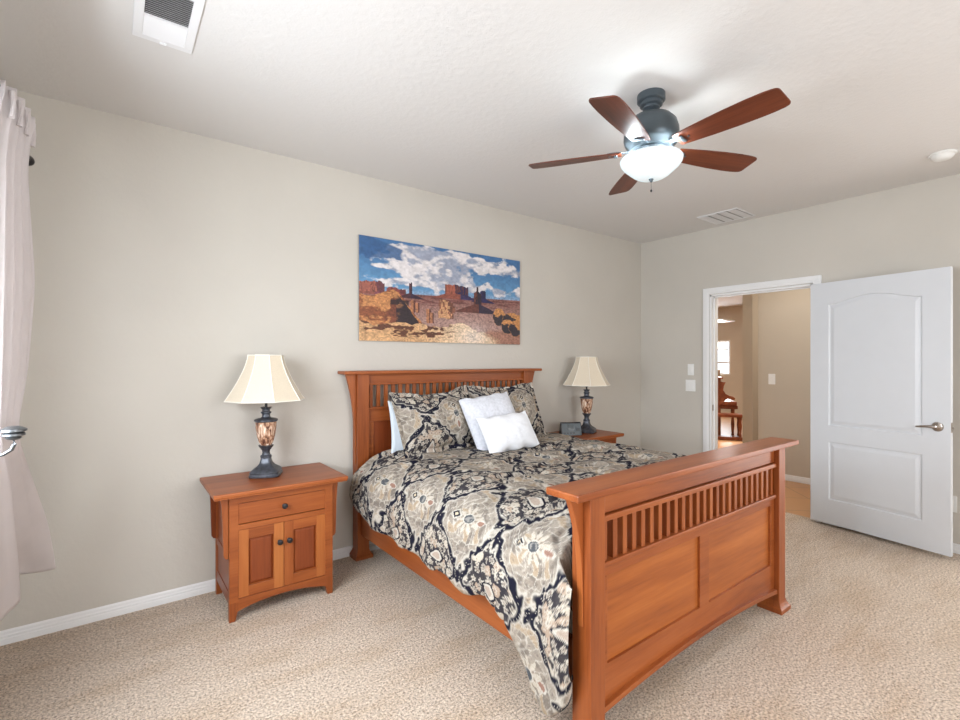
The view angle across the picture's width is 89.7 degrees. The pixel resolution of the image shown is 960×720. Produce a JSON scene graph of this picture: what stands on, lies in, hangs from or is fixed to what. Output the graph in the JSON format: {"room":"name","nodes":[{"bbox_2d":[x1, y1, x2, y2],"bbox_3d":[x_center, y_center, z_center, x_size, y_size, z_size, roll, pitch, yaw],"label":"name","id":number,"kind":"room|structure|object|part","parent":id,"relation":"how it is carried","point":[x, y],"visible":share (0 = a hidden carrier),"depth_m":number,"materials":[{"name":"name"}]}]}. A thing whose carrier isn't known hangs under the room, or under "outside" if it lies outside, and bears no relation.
{"room":"bedroom","nodes":[
{"label":"bedroom","id":0,"kind":"room"},
{"bbox_2d":[0,90,640,630],"bbox_3d":[-0.294,0.027,4.011,5.562,2.740,0.120,0,0,-37],"label":"wall","id":1,"kind":"structure","parent":0,"point":[166,258],"depth_m":2.90,"materials":[{"name":"beige paint"}]},
{"bbox_2d":[0,541,379,645],"bbox_3d":[-0.254,1.363,3.958,5.322,0.068,0.014,0,0,-37],"label":"baseboard","id":2,"kind":"structure","parent":1,"relation":"attached to","point":[36,629],"depth_m":2.62,"materials":[{"name":"white paint"}]},
{"bbox_2d":[358,234,519,344],"bbox_3d":[-0.258,-0.522,3.951,1.558,0.766,0.016,0,0,-37],"label":"wall picture","id":3,"kind":"object","parent":1,"relation":"attached to","point":[408,292],"visible":1,"depth_m":3.86},
{"bbox_2d":[0,0,959,307],"bbox_3d":[3.045,-1.393,5.833,13.082,0.100,9.620,0,0,-37],"label":"ceiling","id":4,"kind":"structure","parent":0,"point":[457,99],"depth_m":2.37,"materials":[{"name":"white paint"}]},
{"bbox_2d":[132,0,204,53],"bbox_3d":[-1.225,-1.335,1.889,0.210,0.016,0.394,0,0,-37],"label":"ceiling vent","id":5,"kind":"object","parent":4,"relation":"in","point":[174,24],"visible":1,"depth_m":1.91,"materials":[{"name":"white metal"}]},
{"bbox_2d":[529,87,790,194],"bbox_3d":[0.886,-1.096,2.410,1.215,0.494,1.172,0,0,-37],"label":"ceiling fan","id":6,"kind":"object","parent":4,"relation":"hanging from","point":[651,135],"visible":1,"depth_m":2.33,"materials":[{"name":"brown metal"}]},
{"bbox_3d":[0.503,-1.060,2.570,0.479,0.006,0.144,0,12,19],"label":"blade","id":7,"kind":"part","parent":6,"relation":"part of","materials":[{"name":"brown wood"}]},
{"bbox_3d":[0.635,-1.060,2.138,0.144,0.006,0.479,15,9,36],"label":"blade","id":8,"kind":"part","parent":6,"relation":"part of","materials":[{"name":"brown wood"}]},
{"bbox_3d":[0.874,-1.060,2.829,0.144,0.006,0.479,-12,0,1],"label":"blade","id":9,"kind":"part","parent":6,"relation":"part of","materials":[{"name":"brown wood"}]},
{"bbox_3d":[0.867,-0.969,2.445,0.304,0.108,0.304,0,0,-37],"label":"lamp shade","id":10,"kind":"part","parent":6,"relation":"part of","materials":[{"name":"white glass"}]},
{"bbox_3d":[1.235,-1.060,2.557,0.479,0.006,0.144,0,-12,-17],"label":"blade","id":11,"kind":"part","parent":6,"relation":"part of","materials":[{"name":"brown wood"}]},
{"bbox_3d":[1.087,-1.060,2.130,0.144,0.006,0.479,15,-8,-34],"label":"blade","id":12,"kind":"part","parent":6,"relation":"part of","materials":[{"name":"brown wood"}]},
{"bbox_2d":[697,208,755,224],"bbox_3d":[2.297,-1.337,4.507,0.370,0.012,0.370,0,0,-37],"label":"ceiling vent","id":13,"kind":"object","parent":4,"relation":"in","point":[733,214],"visible":1,"depth_m":4.49,"materials":[{"name":"white metal"}]},
{"bbox_2d":[718,319,734,350],"bbox_3d":[4.721,-0.768,9.639,0.500,1.150,0.500,0,0,-37],"label":"pendant lamp","id":14,"kind":"object","parent":4,"relation":"hanging from","point":[721,346],"visible":0.43,"depth_m":9.47,"materials":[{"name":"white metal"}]},
{"bbox_3d":[4.721,-0.283,9.639,0.420,0.160,0.420,0,0,-37],"label":"lamp shade","id":15,"kind":"part","parent":14,"relation":"part of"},
{"bbox_2d":[927,149,957,161],"bbox_3d":[3.011,-1.323,3.142,0.144,0.040,0.144,0,0,-37],"label":"smoke detector","id":16,"kind":"object","parent":4,"relation":"attached to","point":[943,155],"visible":1,"depth_m":3.11,"materials":[{"name":"white plastic"}]},
{"bbox_2d":[0,417,959,719],"bbox_3d":[3.045,1.447,5.833,13.082,0.100,9.620,0,0,-37],"label":"floor","id":17,"kind":"structure","parent":0,"point":[870,630],"depth_m":2.27,"materials":[{"name":"beige carpet"}]},
{"bbox_2d":[200,462,347,622],"bbox_3d":[-1.231,1.048,2.891,0.720,0.698,0.498,0,0,-37],"label":"nightstand","id":18,"kind":"object","parent":17,"relation":"on","point":[273,536],"visible":0.99,"depth_m":2.73,"materials":[{"name":"brown wood"}]},
{"bbox_3d":[-1.561,1.063,2.900,0.046,0.668,0.034,0,0,-37],"label":"leg","id":19,"kind":"part","parent":18,"relation":"part of","materials":[{"name":"brown wood"}]},
{"bbox_3d":[-1.321,1.063,2.586,0.046,0.668,0.034,0,0,-37],"label":"leg","id":20,"kind":"part","parent":18,"relation":"part of","materials":[{"name":"brown wood"}]},
{"bbox_3d":[-1.209,0.943,2.666,0.235,0.055,0.018,0,0,-37],"label":"rail","id":21,"kind":"part","parent":18,"relation":"part of","materials":[{"name":"brown wood"}]},
{"bbox_3d":[-1.208,1.097,2.666,0.123,0.246,0.008,0,0,-37],"label":"raised panel","id":22,"kind":"part","parent":18,"relation":"part of","materials":[{"name":"brown wood"}]},
{"bbox_3d":[-1.209,1.252,2.666,0.235,0.055,0.018,0,0,-37],"label":"rail","id":23,"kind":"part","parent":18,"relation":"part of","materials":[{"name":"brown wood"}]},
{"bbox_2d":[224,355,304,478],"bbox_3d":[-1.296,0.334,2.923,0.422,0.731,0.422,0,0,-12],"label":"table lamp","id":24,"kind":"object","parent":18,"relation":"on","point":[265,379],"visible":1,"depth_m":2.84,"materials":[{"name":"fabric"}]},
{"bbox_3d":[-1.296,0.106,2.923,0.414,0.270,0.414,0,0,-12],"label":"lamp shade","id":25,"kind":"part","parent":24,"relation":"part of","materials":[{"name":"beige fabric"}]},
{"bbox_3d":[-1.296,0.106,2.923,0.422,0.276,0.422,0,0,-12],"label":"shade trim","id":26,"kind":"part","parent":24,"relation":"part of","materials":[{"name":"beige fabric"}]},
{"bbox_3d":[-1.113,1.013,2.736,0.560,0.568,0.020,0,0,-37],"label":"frame","id":27,"kind":"part","parent":18,"relation":"part of","materials":[{"name":"brown wood"}]},
{"bbox_3d":[-1.199,0.827,2.849,0.472,0.110,0.296,0,0,-37],"label":"drawer","id":28,"kind":"part","parent":18,"relation":"part of","materials":[{"name":"brown wood"}]},
{"bbox_3d":[-1.099,0.822,2.719,0.032,0.032,0.031,0,0,-37],"label":"knob","id":29,"kind":"part","parent":18,"relation":"part of","materials":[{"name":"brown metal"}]},
{"bbox_3d":[-1.020,0.943,2.810,0.235,0.055,0.018,0,0,-37],"label":"rail","id":30,"kind":"part","parent":18,"relation":"part of","materials":[{"name":"brown wood"}]},
{"bbox_3d":[-1.020,1.097,2.810,0.123,0.246,0.008,0,0,-37],"label":"raised panel","id":31,"kind":"part","parent":18,"relation":"part of","materials":[{"name":"brown wood"}]},
{"bbox_3d":[-1.024,1.097,2.816,0.233,0.362,0.004,0,0,-37],"label":"door","id":32,"kind":"part","parent":18,"relation":"part of","materials":[{"name":"brown wood"}]},
{"bbox_3d":[-1.020,1.252,2.810,0.235,0.055,0.018,0,0,-37],"label":"rail","id":33,"kind":"part","parent":18,"relation":"part of","materials":[{"name":"brown wood"}]},
{"bbox_3d":[-0.913,1.063,2.898,0.046,0.668,0.034,0,0,-37],"label":"leg","id":34,"kind":"part","parent":18,"relation":"part of","materials":[{"name":"brown wood"}]},
{"bbox_2d":[337,368,798,719],"bbox_3d":[0.407,0.737,3.070,1.892,1.320,2.244,0,0,-37],"label":"bed","id":35,"kind":"object","parent":17,"relation":"on","point":[666,553],"visible":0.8,"depth_m":2.15,"materials":[{"name":"brown wood"}]},
{"bbox_3d":[-0.845,0.748,3.431,0.128,1.298,0.126,0,0,-37],"label":"post","id":36,"kind":"part","parent":35,"relation":"part of","materials":[{"name":"brown wood"}]},
{"bbox_3d":[-0.219,0.347,3.906,1.484,0.020,0.055,0,0,-37],"label":"ledge moulding","id":37,"kind":"part","parent":35,"relation":"part of","materials":[{"name":"brown wood"}]},
{"bbox_3d":[-0.661,0.753,3.574,0.297,0.641,0.011,0,0,-37],"label":"field panel","id":38,"kind":"part","parent":35,"relation":"part of","materials":[{"name":"brown wood"}]},
{"bbox_3d":[-0.216,0.094,3.903,1.870,0.035,0.138,0,0,-37],"label":"cap rail","id":39,"kind":"part","parent":35,"relation":"part of","materials":[{"name":"brown wood"}]},
{"bbox_3d":[-0.221,0.643,3.909,1.496,1.086,0.033,0,0,-37],"label":"headboard","id":40,"kind":"part","parent":35,"relation":"part of","materials":[{"name":"brown wood"}]},
{"bbox_3d":[-0.219,0.172,3.906,1.484,0.014,0.055,0,0,-37],"label":"ledge moulding","id":41,"kind":"part","parent":35,"relation":"part of","materials":[{"name":"brown wood"}]},
{"bbox_3d":[-0.217,1.145,2.603,0.028,0.168,2.014,0,0,-37],"label":"rail","id":42,"kind":"part","parent":35,"relation":"part of","materials":[{"name":"brown wood"}]},
{"bbox_3d":[0.406,0.748,4.385,0.128,1.298,0.126,0,0,-37],"label":"post","id":43,"kind":"part","parent":35,"relation":"part of","materials":[{"name":"brown wood"}]},
{"bbox_2d":[569,609,571,633],"bbox_3d":[0.396,0.926,3.080,1.517,0.433,1.948,0,0,-37],"label":"mattress","id":44,"kind":"object","parent":35,"relation":"on","point":[570,614],"visible":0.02,"depth_m":1.89,"materials":[{"name":"black fabric"}]},
{"bbox_2d":[349,432,685,716],"bbox_3d":[0.429,0.973,3.048,1.870,0.726,2.008,0,0,-37],"label":"comforter","id":45,"kind":"object","parent":44,"relation":"on","point":[488,522],"visible":0.64,"depth_m":2.32,"materials":[{"name":"multicoloured fabric"}]},
{"bbox_2d":[388,401,402,453],"bbox_3d":[-0.398,0.481,3.589,0.616,0.385,0.161,0,0,-39],"label":"bed pillow","id":46,"kind":"object","parent":45,"relation":"on","point":[396,445],"visible":0.09,"depth_m":3.40,"materials":[{"name":"white fabric"}]},
{"bbox_2d":[389,385,474,457],"bbox_3d":[-0.294,0.430,3.488,0.709,0.469,0.246,0,0,-42],"label":"pillow sham","id":47,"kind":"object","parent":45,"relation":"on","point":[436,422],"visible":0.84,"depth_m":3.36,"materials":[{"name":"multicoloured fabric"}]},
{"bbox_2d":[459,391,515,449],"bbox_3d":[0.105,0.465,3.580,0.465,0.441,0.265,0,0,-40],"label":"throw pillow","id":48,"kind":"object","parent":45,"relation":"on","point":[495,404],"visible":0.49,"depth_m":3.52,"materials":[{"name":"white fabric"}]},
{"bbox_2d":[466,382,546,434],"bbox_3d":[0.220,0.425,3.920,0.731,0.467,0.247,0,0,-34],"label":"pillow sham","id":49,"kind":"object","parent":45,"relation":"on","point":[522,396],"visible":0.47,"depth_m":3.96,"materials":[{"name":"multicoloured fabric"}]},
{"bbox_2d":[476,410,539,452],"bbox_3d":[0.201,0.514,3.454,0.456,0.274,0.194,0,0,-35],"label":"throw pillow","id":50,"kind":"object","parent":45,"relation":"on","point":[512,431],"visible":0.99,"depth_m":3.39,"materials":[{"name":"white fabric"}]},
{"bbox_3d":[0.396,0.940,1.762,0.123,0.914,0.127,0,0,-37],"label":"post","id":51,"kind":"part","parent":35,"relation":"part of","materials":[{"name":"brown wood"}]},
{"bbox_3d":[0.730,0.969,2.017,0.676,0.348,0.011,0,0,-37],"label":"field panel","id":52,"kind":"part","parent":35,"relation":"part of","materials":[{"name":"brown wood"}]},
{"bbox_3d":[1.028,0.476,2.244,1.876,0.039,0.152,0,0,-37],"label":"cap rail","id":53,"kind":"part","parent":35,"relation":"part of","materials":[{"name":"brown wood"}]},
{"bbox_3d":[1.028,0.887,2.244,1.517,0.808,0.033,0,0,-37],"label":"footboard","id":54,"kind":"part","parent":35,"relation":"part of","materials":[{"name":"brown wood"}]},
{"bbox_3d":[1.030,0.755,2.241,1.505,0.020,0.055,0,0,-37],"label":"ledge moulding","id":55,"kind":"part","parent":35,"relation":"part of","materials":[{"name":"brown wood"}]},
{"bbox_3d":[1.030,0.584,2.241,1.505,0.022,0.055,0,0,-37],"label":"ledge moulding","id":56,"kind":"part","parent":35,"relation":"part of","materials":[{"name":"brown wood"}]},
{"bbox_3d":[1.035,1.263,2.234,1.505,0.063,0.045,0,0,-37],"label":"ledge moulding","id":57,"kind":"part","parent":35,"relation":"part of","materials":[{"name":"brown wood"}]},
{"bbox_3d":[1.325,0.969,2.471,0.676,0.348,0.011,0,0,-37],"label":"field panel","id":58,"kind":"part","parent":35,"relation":"part of","materials":[{"name":"brown wood"}]},
{"bbox_3d":[1.659,0.940,2.725,0.123,0.914,0.127,0,0,-37],"label":"post","id":59,"kind":"part","parent":35,"relation":"part of","materials":[{"name":"brown wood"}]},
{"bbox_2d":[548,429,623,442],"bbox_3d":[0.941,1.048,4.586,0.720,0.698,0.498,0,0,-37],"label":"nightstand","id":60,"kind":"object","parent":17,"relation":"on","point":[606,436],"visible":0.09,"depth_m":4.53,"materials":[{"name":"brown wood"}]},
{"bbox_2d":[559,422,581,435],"bbox_3d":[0.843,0.639,4.504,0.196,0.120,0.081,0,0,-9],"label":"clock radio","id":61,"kind":"object","parent":60,"relation":"on","point":[566,428],"visible":0.93,"depth_m":4.48,"materials":[{"name":"black plastic"}]},
{"bbox_3d":[0.848,0.642,4.476,0.180,0.100,0.024,0,0,-9],"label":"panel","id":62,"kind":"part","parent":61,"relation":"part of","materials":[{"name":"grey plastic"}]},
{"bbox_2d":[563,357,609,433],"bbox_3d":[1.031,0.334,4.667,0.422,0.731,0.422,0,0,26],"label":"table lamp","id":63,"kind":"object","parent":60,"relation":"on","point":[586,371],"visible":0.96,"depth_m":4.58,"materials":[{"name":"fabric"}]},
{"bbox_3d":[1.031,0.106,4.667,0.422,0.276,0.422,0,0,26],"label":"shade trim","id":64,"kind":"part","parent":63,"relation":"part of","materials":[{"name":"beige fabric"}]},
{"bbox_3d":[1.031,0.106,4.667,0.414,0.270,0.414,0,0,26],"label":"lamp shade","id":65,"kind":"part","parent":63,"relation":"part of","materials":[{"name":"beige fabric"}]},
{"bbox_3d":[1.060,1.013,4.431,0.560,0.568,0.020,0,0,-37],"label":"frame","id":66,"kind":"part","parent":60,"relation":"part of","materials":[{"name":"brown wood"}]},
{"bbox_2d":[718,377,737,434],"bbox_3d":[4.386,0.852,9.366,0.830,1.090,1.510,0,0,17],"label":"upright piano","id":67,"kind":"object","parent":17,"relation":"on","point":[724,402],"visible":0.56,"depth_m":8.63,"materials":[{"name":"brown wood"}]},
{"bbox_3d":[4.514,1.137,8.624,0.064,0.520,0.064,0,0,17],"label":"leg","id":68,"kind":"part","parent":67,"relation":"part of","materials":[{"name":"brown wood"}]},
{"bbox_2d":[718,413,741,440],"bbox_3d":[4.339,1.169,8.499,0.490,0.455,0.220,0,0,17],"label":"piano bench","id":69,"kind":"object","parent":17,"relation":"on","point":[738,416],"visible":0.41,"depth_m":8.40,"materials":[{"name":"brown wood"}]},
{"bbox_3d":[4.339,0.970,8.499,0.490,0.055,0.220,0,0,17],"label":"seat","id":70,"kind":"part","parent":69,"relation":"part of","materials":[{"name":"brown wood"}]},
{"bbox_3d":[4.339,1.367,8.499,0.470,0.060,0.200,0,0,17],"label":"foot rail","id":71,"kind":"part","parent":69,"relation":"part of","materials":[{"name":"brown wood"}]},
{"bbox_3d":[4.559,1.172,8.517,0.052,0.350,0.052,0,0,17],"label":"leg","id":72,"kind":"part","parent":69,"relation":"part of","materials":[{"name":"brown wood"}]},
{"bbox_3d":[4.513,1.172,8.364,0.052,0.350,0.052,0,0,17],"label":"leg","id":73,"kind":"part","parent":69,"relation":"part of","materials":[{"name":"brown wood"}]},
{"bbox_2d":[718,306,741,413],"bbox_3d":[8.170,0.027,9.817,0.100,2.740,9.500,0,0,-37],"label":"wall","id":74,"kind":"structure","parent":0,"point":[732,331],"depth_m":12.11,"materials":[{"name":"paint"}]},
{"bbox_2d":[718,340,729,374],"bbox_3d":[6.077,-0.063,12.560,0.040,0.880,0.900,0,0,-37],"label":"window","id":75,"kind":"structure","parent":74,"relation":"in","point":[718,340],"depth_m":12.28,"materials":[{"name":"white paint"}]},
{"bbox_2d":[742,294,757,442],"bbox_3d":[3.866,0.027,6.490,1.180,2.740,0.120,0,0,-37],"label":"wall pier","id":76,"kind":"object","parent":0,"point":[749,302],"visible":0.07,"depth_m":6.13,"materials":[{"name":"paint"}]},
{"bbox_2d":[758,288,809,477],"bbox_3d":[4.792,0.027,4.102,0.125,2.740,4.510,0,0,-37],"label":"wall","id":77,"kind":"structure","parent":0,"point":[783,316],"depth_m":5.61,"materials":[{"name":"paint"}]},
{"bbox_2d":[768,374,774,383],"bbox_3d":[3.464,0.227,5.731,0.010,0.125,0.075,0,0,-37],"label":"light switch","id":78,"kind":"object","parent":77,"relation":"attached to","point":[771,377],"visible":1,"depth_m":5.73,"materials":[{"name":"white plastic"}]},
{"bbox_2d":[785,474,809,484],"bbox_3d":[3.857,1.363,5.213,0.014,0.068,1.610,0,0,-37],"label":"baseboard","id":79,"kind":"structure","parent":77,"relation":"attached to","point":[792,478],"depth_m":5.51,"materials":[{"name":"white paint"}]},
{"bbox_2d":[641,174,959,543],"bbox_3d":[3.485,0.027,3.544,0.120,2.740,5.208,0,0,-37],"label":"wall","id":80,"kind":"structure","parent":0,"point":[913,227],"depth_m":4.46,"materials":[{"name":"beige paint"}]},
{"bbox_2d":[686,380,695,390],"bbox_3d":[2.220,0.269,5.094,0.010,0.122,0.108,0,0,-37],"label":"light switch","id":81,"kind":"object","parent":80,"relation":"attached to","point":[690,384],"visible":1,"depth_m":5.09,"materials":[{"name":"white plastic"}]},
{"bbox_2d":[688,364,693,374],"bbox_3d":[2.222,0.101,5.091,0.010,0.118,0.068,0,0,-37],"label":"wall switch","id":82,"kind":"object","parent":80,"relation":"attached to","point":[690,366],"visible":1,"depth_m":5.09,"materials":[{"name":"white plastic"}]},
{"bbox_2d":[703,275,821,521],"bbox_3d":[2.667,0.333,4.600,0.147,2.129,1.044,0,0,-37],"label":"trim","id":83,"kind":"structure","parent":80,"relation":"attached to","point":[816,279],"depth_m":4.93,"materials":[{"name":"white paint"}]},
{"bbox_2d":[811,266,953,556],"bbox_3d":[3.079,0.359,3.767,0.148,2.020,0.934,0,0,-27],"label":"door","id":84,"kind":"structure","parent":80,"relation":"in","point":[882,427],"depth_m":3.69,"materials":[{"name":"white paint"}]},
{"bbox_3d":[3.197,0.472,3.436,0.055,0.068,0.142,0,0,-27],"label":"handle","id":85,"kind":"part","parent":84,"relation":"part of","materials":[{"name":"silver metal"}]},
{"bbox_2d":[822,522,959,553],"bbox_3d":[3.267,1.363,3.719,0.014,0.068,1.070,0,0,-37],"label":"baseboard","id":86,"kind":"structure","parent":80,"relation":"attached to","point":[956,547],"depth_m":3.49,"materials":[{"name":"white paint"}]},
{"bbox_2d":[953,496,956,512],"bbox_3d":[3.425,1.045,3.516,0.008,0.118,0.072,0,0,-37],"label":"power outlet","id":87,"kind":"object","parent":80,"relation":"attached to","point":[954,497],"visible":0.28,"depth_m":3.49,"materials":[{"name":"white plastic"}]},
{"bbox_3d":[-0.842,0.027,0.243,0.120,2.740,5.208,0,0,-37],"label":"wall","id":88,"kind":"structure","parent":0,"visible":0},
{"bbox_2d":[0,426,27,456],"bbox_3d":[-1.604,0.278,1.537,0.239,0.122,0.068,0,0,-37],"label":"curtain holdback","id":89,"kind":"object","parent":88,"relation":"attached to","point":[13,433],"visible":1,"depth_m":1.57,"materials":[{"name":"silver metal"}]},
{"bbox_3d":[-1.621,0.299,1.539,0.213,0.081,0.044,0,0,-37],"label":"hook arm","id":90,"kind":"part","parent":89,"relation":"part of","materials":[{"name":"silver metal"}]},
{"bbox_3d":[-1.536,0.239,1.589,0.068,0.045,0.068,0,0,-37],"label":"knob","id":91,"kind":"part","parent":89,"relation":"part of","materials":[{"name":"silver metal"}]},
{"bbox_2d":[29,156,34,165],"bbox_3d":[-1.421,-0.943,1.242,0.171,0.070,2.560,0,0,-37],"label":"curtain rod","id":92,"kind":"object","parent":88,"relation":"attached to","point":[31,159],"visible":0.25,"depth_m":2.28,"materials":[{"name":"brown metal"}]},
{"bbox_2d":[0,79,55,620],"bbox_3d":[-1.847,0.006,1.896,0.164,1.943,0.761,0,0,-32],"label":"curtain","id":93,"kind":"object","parent":92,"relation":"hanging from","point":[26,547],"visible":0.98,"depth_m":1.79,"materials":[{"name":"white fabric"}]}
]}

